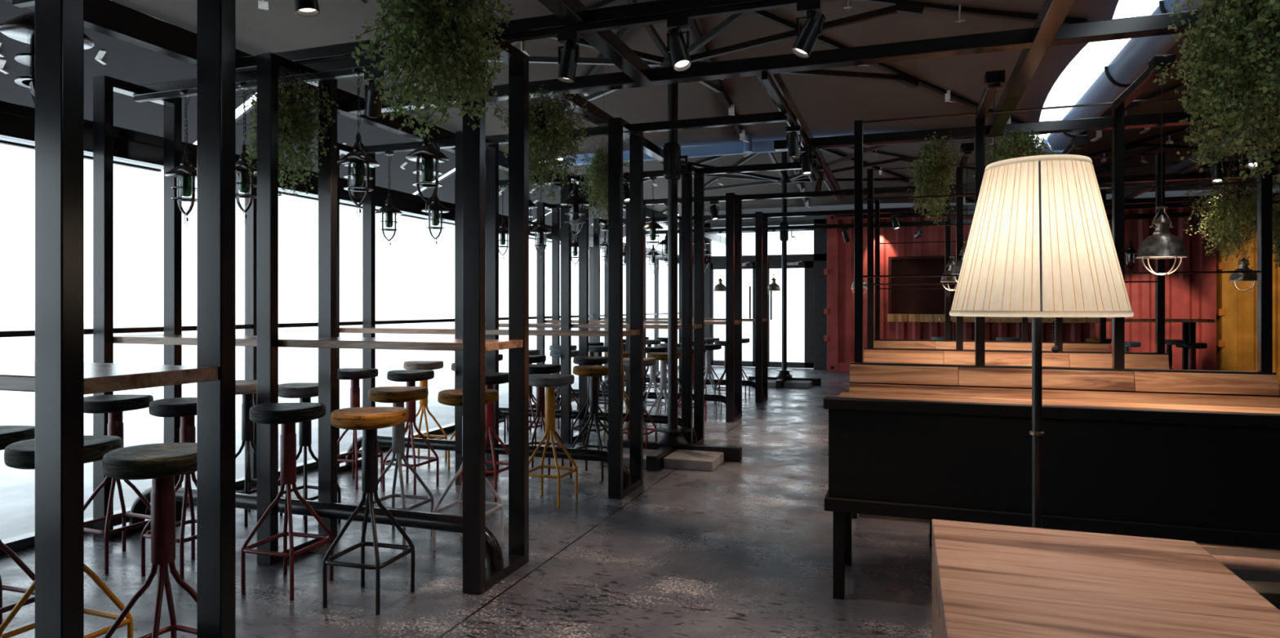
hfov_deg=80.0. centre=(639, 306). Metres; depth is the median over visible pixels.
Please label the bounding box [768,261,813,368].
door
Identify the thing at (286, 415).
bar stool
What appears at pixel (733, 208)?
column
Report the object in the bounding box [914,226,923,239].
track spotlight
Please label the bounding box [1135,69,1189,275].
dome pendant
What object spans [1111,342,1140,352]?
bar stool
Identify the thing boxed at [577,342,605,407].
bar stool
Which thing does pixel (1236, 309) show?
door
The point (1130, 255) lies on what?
bottle
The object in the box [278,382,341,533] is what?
bar stool
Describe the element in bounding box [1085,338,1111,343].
bar stool
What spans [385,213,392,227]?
glass
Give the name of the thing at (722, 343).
bar stool
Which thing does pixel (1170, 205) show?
ceiling beam
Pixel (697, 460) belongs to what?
paving slab
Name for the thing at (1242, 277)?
dome pendant
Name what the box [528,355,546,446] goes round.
bar stool
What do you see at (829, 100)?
roof truss
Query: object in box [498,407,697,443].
rail
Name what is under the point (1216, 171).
track spotlight
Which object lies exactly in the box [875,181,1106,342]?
screen
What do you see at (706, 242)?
lantern
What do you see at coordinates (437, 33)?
hanging plant
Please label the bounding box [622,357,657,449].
bar stool
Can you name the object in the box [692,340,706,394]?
bar stool
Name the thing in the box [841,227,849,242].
track spotlight
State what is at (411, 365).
bar stool
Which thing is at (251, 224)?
trim
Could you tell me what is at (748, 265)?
door
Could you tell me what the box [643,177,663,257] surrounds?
lantern
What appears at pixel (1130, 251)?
lantern
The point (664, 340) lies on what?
bar stool
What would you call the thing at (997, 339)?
bar stool
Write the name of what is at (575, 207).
glass
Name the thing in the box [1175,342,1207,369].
bar stool
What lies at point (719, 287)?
dome pendant
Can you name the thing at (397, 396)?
bar stool
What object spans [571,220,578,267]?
lantern
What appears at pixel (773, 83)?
ceiling beam
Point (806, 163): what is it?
track spotlight
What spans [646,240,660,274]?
lantern
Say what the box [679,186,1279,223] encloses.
ceiling beam
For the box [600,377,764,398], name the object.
rail
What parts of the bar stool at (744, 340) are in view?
leg, seat, leg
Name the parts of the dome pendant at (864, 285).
lamp shade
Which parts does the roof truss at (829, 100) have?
arm, arm, crank handle, arm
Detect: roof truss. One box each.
[111,0,1119,471]
[541,135,1004,388]
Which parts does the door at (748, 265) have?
handle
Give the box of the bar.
[713,228,826,233]
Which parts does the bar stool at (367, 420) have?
leg, leg, seat, leg, leg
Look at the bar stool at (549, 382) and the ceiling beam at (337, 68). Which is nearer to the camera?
the ceiling beam at (337, 68)
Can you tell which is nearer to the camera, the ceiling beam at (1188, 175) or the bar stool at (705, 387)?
the ceiling beam at (1188, 175)
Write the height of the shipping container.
2.950 m
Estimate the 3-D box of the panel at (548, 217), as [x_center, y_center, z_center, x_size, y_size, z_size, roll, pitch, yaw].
[-0.821,-1.528,14.352,1.615,0.665,4.110,0,0,19]
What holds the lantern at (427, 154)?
hanging from the ceiling beam at (337, 68)
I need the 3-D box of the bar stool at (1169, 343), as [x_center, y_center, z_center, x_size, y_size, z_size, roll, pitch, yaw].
[6.863,0.826,9.900,0.304,0.789,0.304,0,0,19]
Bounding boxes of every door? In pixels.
[711,262,755,367]
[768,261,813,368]
[1216,204,1279,384]
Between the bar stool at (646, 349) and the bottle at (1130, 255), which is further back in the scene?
the bottle at (1130, 255)
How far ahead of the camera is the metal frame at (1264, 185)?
4.37 m
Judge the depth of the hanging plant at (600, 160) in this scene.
6.44 m
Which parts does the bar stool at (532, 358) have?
leg, leg, seat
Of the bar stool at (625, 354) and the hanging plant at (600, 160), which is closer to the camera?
the hanging plant at (600, 160)
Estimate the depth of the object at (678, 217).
10.37 m
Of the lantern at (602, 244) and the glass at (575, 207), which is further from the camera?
the lantern at (602, 244)
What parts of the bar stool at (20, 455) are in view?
leg, seat, leg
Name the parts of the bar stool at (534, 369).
leg, leg, seat, leg, leg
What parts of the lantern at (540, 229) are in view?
lamp shade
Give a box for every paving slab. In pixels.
[599,448,656,469]
[663,449,724,471]
[752,379,776,387]
[783,380,812,388]
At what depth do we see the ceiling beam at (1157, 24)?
3.76 m
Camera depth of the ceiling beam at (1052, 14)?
3.75 m
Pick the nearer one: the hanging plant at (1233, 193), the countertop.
the hanging plant at (1233, 193)
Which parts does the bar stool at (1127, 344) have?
seat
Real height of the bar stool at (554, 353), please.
0.789 m
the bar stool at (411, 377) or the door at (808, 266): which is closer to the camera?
the bar stool at (411, 377)
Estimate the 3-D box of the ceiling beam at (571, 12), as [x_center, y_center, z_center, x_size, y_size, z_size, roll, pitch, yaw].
[-0.470,-1.247,2.702,0.085,0.074,3.000,0,0,19]
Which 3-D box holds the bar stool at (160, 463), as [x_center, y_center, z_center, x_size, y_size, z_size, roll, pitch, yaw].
[-1.438,0.826,2.302,0.304,0.789,0.304,0,0,22]
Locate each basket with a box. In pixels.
[534,103,552,128]
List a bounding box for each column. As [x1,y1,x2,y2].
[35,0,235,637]
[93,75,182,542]
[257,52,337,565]
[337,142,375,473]
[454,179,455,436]
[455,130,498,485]
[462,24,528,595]
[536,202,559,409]
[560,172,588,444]
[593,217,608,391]
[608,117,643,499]
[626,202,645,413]
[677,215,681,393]
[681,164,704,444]
[725,192,742,422]
[755,211,768,403]
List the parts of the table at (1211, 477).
leg, leg, seat frame, panel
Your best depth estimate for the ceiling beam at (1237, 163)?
6.57 m
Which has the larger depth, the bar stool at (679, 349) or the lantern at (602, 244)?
the lantern at (602, 244)
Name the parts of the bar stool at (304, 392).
leg, seat, leg, leg, leg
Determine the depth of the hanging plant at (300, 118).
3.80 m
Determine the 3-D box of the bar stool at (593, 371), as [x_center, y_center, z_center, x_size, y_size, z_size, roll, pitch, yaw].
[-0.331,0.826,5.495,0.304,0.789,0.304,0,0,22]
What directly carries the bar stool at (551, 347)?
on the floor
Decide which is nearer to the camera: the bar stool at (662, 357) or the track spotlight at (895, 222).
the bar stool at (662, 357)
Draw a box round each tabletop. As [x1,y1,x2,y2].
[0,360,217,395]
[113,334,522,351]
[339,326,639,337]
[498,322,702,328]
[545,320,740,324]
[600,317,766,321]
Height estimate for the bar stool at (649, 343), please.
0.789 m
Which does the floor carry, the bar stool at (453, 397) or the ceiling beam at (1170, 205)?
the bar stool at (453, 397)
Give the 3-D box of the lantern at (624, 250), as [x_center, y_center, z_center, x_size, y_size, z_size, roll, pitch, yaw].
[-0.199,-0.785,10.438,0.194,0.709,0.194,0,0,2]
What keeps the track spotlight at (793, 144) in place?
hanging from the ceiling beam at (773, 83)
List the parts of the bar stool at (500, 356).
seat, leg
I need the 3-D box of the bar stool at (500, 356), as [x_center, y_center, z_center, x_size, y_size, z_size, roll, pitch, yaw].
[-1.383,0.826,6.851,0.304,0.789,0.304,0,0,19]
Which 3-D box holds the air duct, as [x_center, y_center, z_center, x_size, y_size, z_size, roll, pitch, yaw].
[2.574,-1.715,2.654,0.292,0.172,11.500,0,0,19]
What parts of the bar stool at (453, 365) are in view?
leg, seat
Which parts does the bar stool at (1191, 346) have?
seat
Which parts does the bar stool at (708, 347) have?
seat, leg, leg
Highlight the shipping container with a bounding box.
[823,200,1216,372]
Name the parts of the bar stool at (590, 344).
seat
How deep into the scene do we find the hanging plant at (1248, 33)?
2.49 m
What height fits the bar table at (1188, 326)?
1.062 m
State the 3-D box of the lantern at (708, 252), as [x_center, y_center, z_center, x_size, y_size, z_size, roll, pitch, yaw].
[0.850,-0.785,10.076,0.194,0.709,0.194,0,0,16]
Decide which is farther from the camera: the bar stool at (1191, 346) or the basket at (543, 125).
the bar stool at (1191, 346)
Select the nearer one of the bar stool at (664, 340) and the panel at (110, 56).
the panel at (110, 56)
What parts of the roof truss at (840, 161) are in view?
arm, arm, arm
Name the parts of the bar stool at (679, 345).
seat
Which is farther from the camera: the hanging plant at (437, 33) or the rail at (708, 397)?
the rail at (708, 397)
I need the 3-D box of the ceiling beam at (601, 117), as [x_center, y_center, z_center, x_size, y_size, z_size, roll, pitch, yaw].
[-0.065,-1.247,5.625,0.085,0.070,2.610,0,0,19]
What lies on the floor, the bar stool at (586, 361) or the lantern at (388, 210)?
the bar stool at (586, 361)
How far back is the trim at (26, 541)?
5.04 m
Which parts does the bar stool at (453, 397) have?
leg, leg, seat, leg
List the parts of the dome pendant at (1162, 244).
cord, lamp shade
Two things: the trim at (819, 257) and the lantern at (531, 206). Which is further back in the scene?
the trim at (819, 257)
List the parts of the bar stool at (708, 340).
seat, leg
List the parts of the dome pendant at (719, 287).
lamp shade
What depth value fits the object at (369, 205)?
5.92 m
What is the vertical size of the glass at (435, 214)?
0.130 m
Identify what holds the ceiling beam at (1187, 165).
attached to the ceiling beam at (1168, 199)
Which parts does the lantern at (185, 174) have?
lamp shade, chain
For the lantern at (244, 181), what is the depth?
3.90 m
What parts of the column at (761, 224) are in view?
post, post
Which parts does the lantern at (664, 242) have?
lamp shade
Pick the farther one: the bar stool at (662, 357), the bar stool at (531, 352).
the bar stool at (531, 352)
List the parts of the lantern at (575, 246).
lamp shade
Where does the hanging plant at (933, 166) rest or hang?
hanging from the ceiling beam at (1168, 118)
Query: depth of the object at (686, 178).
6.44 m
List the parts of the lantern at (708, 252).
lamp shade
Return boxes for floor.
[0,365,1279,637]
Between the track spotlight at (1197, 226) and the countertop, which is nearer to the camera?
the track spotlight at (1197, 226)
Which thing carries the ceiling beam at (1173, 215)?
attached to the ceiling beam at (1187, 165)
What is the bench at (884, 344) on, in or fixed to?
on the floor
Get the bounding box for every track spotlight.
[293,0,319,17]
[364,71,383,117]
[557,31,579,83]
[622,178,629,202]
[666,16,691,71]
[710,200,718,221]
[786,125,800,159]
[791,0,826,57]
[800,146,813,176]
[808,155,820,182]
[812,165,823,191]
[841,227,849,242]
[890,212,900,230]
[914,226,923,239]
[1195,216,1204,231]
[1209,156,1225,182]
[1247,138,1257,168]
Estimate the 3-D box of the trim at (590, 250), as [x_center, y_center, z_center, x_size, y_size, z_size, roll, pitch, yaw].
[-0.684,0.165,10.871,0.080,2.000,0.044,0,0,19]
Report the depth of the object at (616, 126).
4.84 m
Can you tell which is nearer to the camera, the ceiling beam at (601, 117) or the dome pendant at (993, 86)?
the dome pendant at (993, 86)
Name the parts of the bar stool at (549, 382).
leg, leg, seat, leg, leg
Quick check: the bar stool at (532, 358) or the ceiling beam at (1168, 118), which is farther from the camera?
the bar stool at (532, 358)
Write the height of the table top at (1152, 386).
0.862 m
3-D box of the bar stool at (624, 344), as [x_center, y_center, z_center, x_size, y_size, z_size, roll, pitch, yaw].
[-0.181,0.826,9.032,0.304,0.789,0.304,0,0,16]
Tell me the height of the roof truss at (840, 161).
4.000 m
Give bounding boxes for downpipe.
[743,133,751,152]
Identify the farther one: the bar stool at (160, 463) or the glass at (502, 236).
the glass at (502, 236)
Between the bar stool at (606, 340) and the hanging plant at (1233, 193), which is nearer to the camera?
the hanging plant at (1233, 193)
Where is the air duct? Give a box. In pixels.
[1047,0,1219,151]
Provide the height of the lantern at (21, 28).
0.709 m
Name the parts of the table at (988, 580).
panel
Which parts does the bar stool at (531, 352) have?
leg, leg, seat, leg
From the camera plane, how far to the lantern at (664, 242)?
8.46 m
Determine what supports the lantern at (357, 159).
hanging from the ceiling beam at (337, 68)
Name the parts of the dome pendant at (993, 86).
cord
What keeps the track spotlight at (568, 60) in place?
hanging from the ceiling beam at (654, 11)
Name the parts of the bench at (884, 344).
rail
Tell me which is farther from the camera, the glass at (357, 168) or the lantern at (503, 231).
the lantern at (503, 231)
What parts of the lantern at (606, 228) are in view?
lamp shade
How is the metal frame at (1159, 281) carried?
on the table top at (917, 356)
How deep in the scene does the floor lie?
3.59 m
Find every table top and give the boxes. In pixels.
[849,362,1279,519]
[863,347,1168,369]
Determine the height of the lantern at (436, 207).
0.709 m
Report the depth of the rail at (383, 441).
5.24 m
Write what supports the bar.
attached to the ceiling beam at (1167, 193)
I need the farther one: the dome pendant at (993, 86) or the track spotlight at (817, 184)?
the track spotlight at (817, 184)
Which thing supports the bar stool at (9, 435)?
on the floor
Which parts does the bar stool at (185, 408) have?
leg, seat, leg, leg, leg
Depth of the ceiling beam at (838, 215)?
13.93 m
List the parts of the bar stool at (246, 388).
leg, seat, leg, leg, leg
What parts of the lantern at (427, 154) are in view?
lamp shade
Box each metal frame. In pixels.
[853,53,1272,372]
[866,134,1164,353]
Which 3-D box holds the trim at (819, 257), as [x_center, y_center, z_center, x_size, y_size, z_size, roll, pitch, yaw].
[2.332,-0.255,15.092,2.940,2.950,0.450,0,0,19]
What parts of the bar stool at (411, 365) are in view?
leg, leg, seat, leg, leg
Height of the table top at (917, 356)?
0.862 m
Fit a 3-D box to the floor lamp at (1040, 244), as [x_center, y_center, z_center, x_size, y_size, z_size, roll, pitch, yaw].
[1.175,0.399,2.260,0.482,1.643,0.482,0,0,-5]
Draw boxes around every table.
[822,396,1279,599]
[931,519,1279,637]
[938,318,1214,369]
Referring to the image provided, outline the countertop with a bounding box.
[887,314,1098,323]
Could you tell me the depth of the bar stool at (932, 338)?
10.70 m
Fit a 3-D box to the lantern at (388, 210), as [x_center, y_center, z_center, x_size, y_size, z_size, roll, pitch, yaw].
[-1.856,-0.785,5.647,0.194,0.709,0.194,0,0,7]
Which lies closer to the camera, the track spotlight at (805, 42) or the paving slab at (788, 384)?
the track spotlight at (805, 42)
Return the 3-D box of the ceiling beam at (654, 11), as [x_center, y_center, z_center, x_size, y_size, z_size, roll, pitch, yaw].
[0.346,-1.230,3.097,5.270,0.083,0.060,0,0,19]
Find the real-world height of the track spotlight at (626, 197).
0.212 m
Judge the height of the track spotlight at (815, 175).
0.212 m
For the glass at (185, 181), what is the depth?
4.03 m
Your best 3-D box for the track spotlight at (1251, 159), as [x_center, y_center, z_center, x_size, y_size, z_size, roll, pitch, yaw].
[4.371,-1.083,5.419,0.145,0.212,0.087,0,0,-27]
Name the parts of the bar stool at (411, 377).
leg, leg, seat, leg, leg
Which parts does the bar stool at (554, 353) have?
leg, seat, leg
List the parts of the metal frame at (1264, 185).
post, post, arm, rod, rod, rod, post, arm, post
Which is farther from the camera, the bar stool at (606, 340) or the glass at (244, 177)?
the bar stool at (606, 340)
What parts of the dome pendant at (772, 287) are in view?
lamp shade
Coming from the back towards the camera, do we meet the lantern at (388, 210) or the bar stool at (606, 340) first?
the bar stool at (606, 340)
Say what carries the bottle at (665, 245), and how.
on the lantern at (664, 242)
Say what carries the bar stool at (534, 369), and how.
on the floor
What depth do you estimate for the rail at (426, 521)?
3.62 m
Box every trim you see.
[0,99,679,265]
[0,364,679,556]
[244,183,257,478]
[588,247,593,352]
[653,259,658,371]
[692,218,826,369]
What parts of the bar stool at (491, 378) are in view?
leg, leg, leg, seat, leg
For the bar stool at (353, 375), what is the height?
0.789 m
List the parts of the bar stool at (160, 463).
leg, seat, leg, leg, leg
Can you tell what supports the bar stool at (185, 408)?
on the floor
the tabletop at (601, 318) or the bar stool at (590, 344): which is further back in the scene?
the tabletop at (601, 318)
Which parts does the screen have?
post, rod, rod, post, post, post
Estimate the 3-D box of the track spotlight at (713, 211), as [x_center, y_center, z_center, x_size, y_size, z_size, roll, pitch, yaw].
[0.807,-1.036,8.300,0.086,0.212,0.120,0,0,-31]
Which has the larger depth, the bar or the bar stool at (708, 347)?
the bar
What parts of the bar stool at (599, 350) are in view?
seat, leg, leg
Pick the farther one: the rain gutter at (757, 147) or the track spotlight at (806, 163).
the rain gutter at (757, 147)
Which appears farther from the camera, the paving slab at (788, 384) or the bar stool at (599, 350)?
the paving slab at (788, 384)
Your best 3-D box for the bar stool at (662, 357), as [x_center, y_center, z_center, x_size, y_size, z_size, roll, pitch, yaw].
[0.218,0.826,7.092,0.304,0.789,0.304,0,0,21]
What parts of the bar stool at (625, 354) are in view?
leg, seat, leg, leg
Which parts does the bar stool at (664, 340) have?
seat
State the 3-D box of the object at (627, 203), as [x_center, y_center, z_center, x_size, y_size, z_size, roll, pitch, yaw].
[-0.043,0.013,8.601,0.085,2.415,0.448,0,0,19]
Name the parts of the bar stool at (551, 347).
leg, seat, leg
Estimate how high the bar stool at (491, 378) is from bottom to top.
0.789 m
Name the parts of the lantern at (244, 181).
chain, lamp shade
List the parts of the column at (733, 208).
post, post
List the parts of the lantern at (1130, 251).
chain, lamp shade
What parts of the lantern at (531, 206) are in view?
lamp shade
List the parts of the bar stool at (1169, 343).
seat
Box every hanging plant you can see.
[235,69,338,196]
[350,0,517,141]
[491,84,600,201]
[573,55,629,230]
[903,131,964,226]
[970,128,1058,164]
[1152,0,1279,181]
[1182,148,1279,270]
[1241,164,1279,268]
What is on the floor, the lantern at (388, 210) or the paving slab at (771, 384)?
the paving slab at (771, 384)
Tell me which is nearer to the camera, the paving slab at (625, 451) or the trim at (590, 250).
the paving slab at (625, 451)
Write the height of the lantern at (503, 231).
0.709 m
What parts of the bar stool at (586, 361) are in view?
leg, leg, seat, leg, leg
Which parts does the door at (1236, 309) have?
corner post, corrugated panel, rail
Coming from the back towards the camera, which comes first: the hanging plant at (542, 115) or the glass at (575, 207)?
the glass at (575, 207)
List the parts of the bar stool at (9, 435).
leg, seat, leg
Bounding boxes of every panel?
[0,0,257,172]
[235,103,455,211]
[396,168,560,225]
[528,199,657,244]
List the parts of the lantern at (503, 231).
lamp shade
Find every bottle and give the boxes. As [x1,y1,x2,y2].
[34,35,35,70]
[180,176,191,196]
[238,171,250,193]
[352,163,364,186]
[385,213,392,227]
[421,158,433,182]
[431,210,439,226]
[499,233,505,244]
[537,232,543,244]
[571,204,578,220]
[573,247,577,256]
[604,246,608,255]
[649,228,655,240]
[651,255,655,263]
[664,244,667,253]
[1128,253,1133,262]
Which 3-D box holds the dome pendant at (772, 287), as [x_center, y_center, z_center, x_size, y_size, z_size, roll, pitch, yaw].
[2.008,-0.645,11.463,0.212,0.995,0.212,0,0,-1]
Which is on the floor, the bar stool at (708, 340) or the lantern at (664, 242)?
the bar stool at (708, 340)
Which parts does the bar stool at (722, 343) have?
seat, leg, leg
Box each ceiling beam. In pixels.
[4,0,725,245]
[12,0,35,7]
[133,51,500,102]
[235,0,839,72]
[347,7,1233,115]
[363,111,787,154]
[498,161,816,186]
[537,0,651,82]
[546,190,882,209]
[548,93,684,168]
[603,192,1279,223]
[645,209,1253,235]
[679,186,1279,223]
[756,73,843,201]
[773,105,1278,151]
[835,201,1182,217]
[842,168,1279,195]
[862,198,1279,219]
[987,0,1075,134]
[1110,118,1279,199]
[1197,158,1279,168]
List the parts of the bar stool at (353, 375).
leg, leg, leg, seat, leg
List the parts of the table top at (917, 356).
rail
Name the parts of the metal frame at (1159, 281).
post, post, arm, rod, rod, rod, post, arm, post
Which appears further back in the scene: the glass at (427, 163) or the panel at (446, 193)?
the panel at (446, 193)
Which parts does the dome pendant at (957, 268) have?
lamp shade, cord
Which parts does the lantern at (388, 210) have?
lamp shade, chain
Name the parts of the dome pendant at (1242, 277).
lamp shade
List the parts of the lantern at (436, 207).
lamp shade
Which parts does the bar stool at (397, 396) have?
leg, leg, seat, leg, leg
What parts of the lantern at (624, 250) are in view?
lamp shade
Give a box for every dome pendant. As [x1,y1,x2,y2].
[713,231,725,297]
[768,230,780,296]
[850,280,866,294]
[940,187,955,291]
[951,151,971,282]
[987,84,1000,162]
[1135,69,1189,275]
[1227,164,1257,291]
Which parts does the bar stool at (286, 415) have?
leg, leg, seat, leg, leg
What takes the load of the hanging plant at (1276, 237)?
hanging from the ceiling beam at (1237, 163)
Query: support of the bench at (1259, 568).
on the floor
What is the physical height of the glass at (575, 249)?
0.130 m
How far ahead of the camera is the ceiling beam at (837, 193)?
8.12 m
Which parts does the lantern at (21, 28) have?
lamp shade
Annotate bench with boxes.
[873,339,1108,351]
[1196,542,1279,604]
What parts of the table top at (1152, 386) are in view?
leg, rail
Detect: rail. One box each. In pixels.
[0,312,679,337]
[128,486,503,571]
[345,435,631,486]
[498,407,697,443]
[555,389,737,416]
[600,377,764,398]
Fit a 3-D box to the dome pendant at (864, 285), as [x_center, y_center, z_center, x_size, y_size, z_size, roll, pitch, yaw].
[2.864,-0.644,9.961,0.212,0.993,0.212,0,0,-1]
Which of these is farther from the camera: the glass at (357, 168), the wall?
the wall
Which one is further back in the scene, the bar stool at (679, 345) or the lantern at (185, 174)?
the bar stool at (679, 345)
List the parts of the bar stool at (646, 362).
leg, leg, seat, leg, leg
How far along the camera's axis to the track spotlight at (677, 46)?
3.14 m
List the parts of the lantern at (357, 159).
lamp shade, chain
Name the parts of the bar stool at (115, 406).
leg, leg, seat, leg, leg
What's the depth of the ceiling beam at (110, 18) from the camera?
3.63 m
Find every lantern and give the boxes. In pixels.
[0,11,93,103]
[164,89,196,225]
[235,82,257,222]
[337,68,379,217]
[375,151,402,248]
[405,83,448,213]
[422,148,448,247]
[498,186,508,261]
[528,197,537,230]
[530,183,551,260]
[560,136,589,242]
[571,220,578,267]
[599,206,608,266]
[600,222,608,248]
[622,222,626,275]
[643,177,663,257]
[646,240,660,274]
[657,203,667,267]
[692,237,709,257]
[704,219,711,273]
[1124,219,1137,272]
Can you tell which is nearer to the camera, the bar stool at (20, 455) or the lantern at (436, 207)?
the bar stool at (20, 455)
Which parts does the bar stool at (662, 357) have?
leg, leg, seat, leg, leg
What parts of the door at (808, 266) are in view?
handle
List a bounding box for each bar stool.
[0,426,35,635]
[0,435,133,637]
[84,394,153,574]
[102,443,196,637]
[140,397,196,581]
[235,380,283,527]
[240,402,333,600]
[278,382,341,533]
[322,407,414,615]
[337,368,382,489]
[361,386,434,545]
[382,369,439,495]
[400,360,447,466]
[431,389,503,551]
[447,362,455,469]
[460,372,508,502]
[498,354,506,440]
[506,350,542,432]
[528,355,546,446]
[528,364,564,475]
[528,373,577,508]
[549,345,578,410]
[549,350,578,429]
[569,365,608,481]
[570,356,608,450]
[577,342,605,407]
[588,346,608,412]
[603,351,629,436]
[604,339,626,400]
[622,342,626,377]
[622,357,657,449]
[643,346,667,414]
[645,339,661,399]
[645,352,680,435]
[654,337,678,392]
[657,343,681,413]
[677,347,706,422]
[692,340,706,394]
[704,337,719,395]
[704,344,721,415]
[714,341,725,404]
[742,338,750,398]
[931,337,954,340]
[995,337,1020,341]
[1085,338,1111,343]
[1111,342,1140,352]
[1164,339,1182,369]
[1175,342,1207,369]
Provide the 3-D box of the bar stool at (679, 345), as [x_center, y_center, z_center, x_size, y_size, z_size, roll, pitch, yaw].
[0.369,0.826,8.819,0.304,0.789,0.304,0,0,21]
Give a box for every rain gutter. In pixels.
[562,120,1046,165]
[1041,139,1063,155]
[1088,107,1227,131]
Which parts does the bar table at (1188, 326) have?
leg frame, leg frame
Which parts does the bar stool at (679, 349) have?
seat, leg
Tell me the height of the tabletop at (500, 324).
0.036 m
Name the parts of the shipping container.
corner post, rail, corrugated panel, hatch frame, hatch panel, corrugated panel, corrugated panel, rail, corrugated panel, corner post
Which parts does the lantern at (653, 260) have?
lamp shade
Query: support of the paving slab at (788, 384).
on the floor
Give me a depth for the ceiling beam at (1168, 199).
9.32 m
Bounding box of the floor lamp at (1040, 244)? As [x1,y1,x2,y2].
[949,154,1133,528]
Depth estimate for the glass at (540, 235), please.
7.09 m
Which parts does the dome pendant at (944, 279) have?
lamp shade, cord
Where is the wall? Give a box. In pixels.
[1050,123,1279,397]
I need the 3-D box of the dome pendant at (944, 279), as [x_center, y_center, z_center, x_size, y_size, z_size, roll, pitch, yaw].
[2.982,-0.637,7.291,0.212,0.979,0.212,0,0,-1]
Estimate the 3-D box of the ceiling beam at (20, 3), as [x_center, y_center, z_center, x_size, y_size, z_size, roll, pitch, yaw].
[0.023,-1.230,2.161,5.270,0.083,0.060,0,0,19]
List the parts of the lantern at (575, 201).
lamp shade, chain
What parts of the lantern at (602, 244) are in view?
lamp shade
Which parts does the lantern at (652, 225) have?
chain, lamp shade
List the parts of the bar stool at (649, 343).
seat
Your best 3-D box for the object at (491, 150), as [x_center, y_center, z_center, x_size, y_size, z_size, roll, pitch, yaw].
[-1.148,0.013,5.406,0.085,2.415,0.448,0,0,19]
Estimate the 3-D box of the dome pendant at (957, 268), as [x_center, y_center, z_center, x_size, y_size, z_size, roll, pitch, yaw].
[2.394,-0.637,5.590,0.212,0.979,0.212,0,0,-1]
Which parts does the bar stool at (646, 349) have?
leg, leg, seat, leg, leg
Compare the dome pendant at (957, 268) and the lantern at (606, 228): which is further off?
the lantern at (606, 228)
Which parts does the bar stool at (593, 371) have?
leg, leg, seat, leg, leg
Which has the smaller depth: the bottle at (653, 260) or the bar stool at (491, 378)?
the bar stool at (491, 378)
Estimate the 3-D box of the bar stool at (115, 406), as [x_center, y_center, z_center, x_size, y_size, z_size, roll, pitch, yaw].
[-2.500,0.826,3.639,0.304,0.789,0.304,0,0,22]
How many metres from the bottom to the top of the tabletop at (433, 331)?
0.036 m

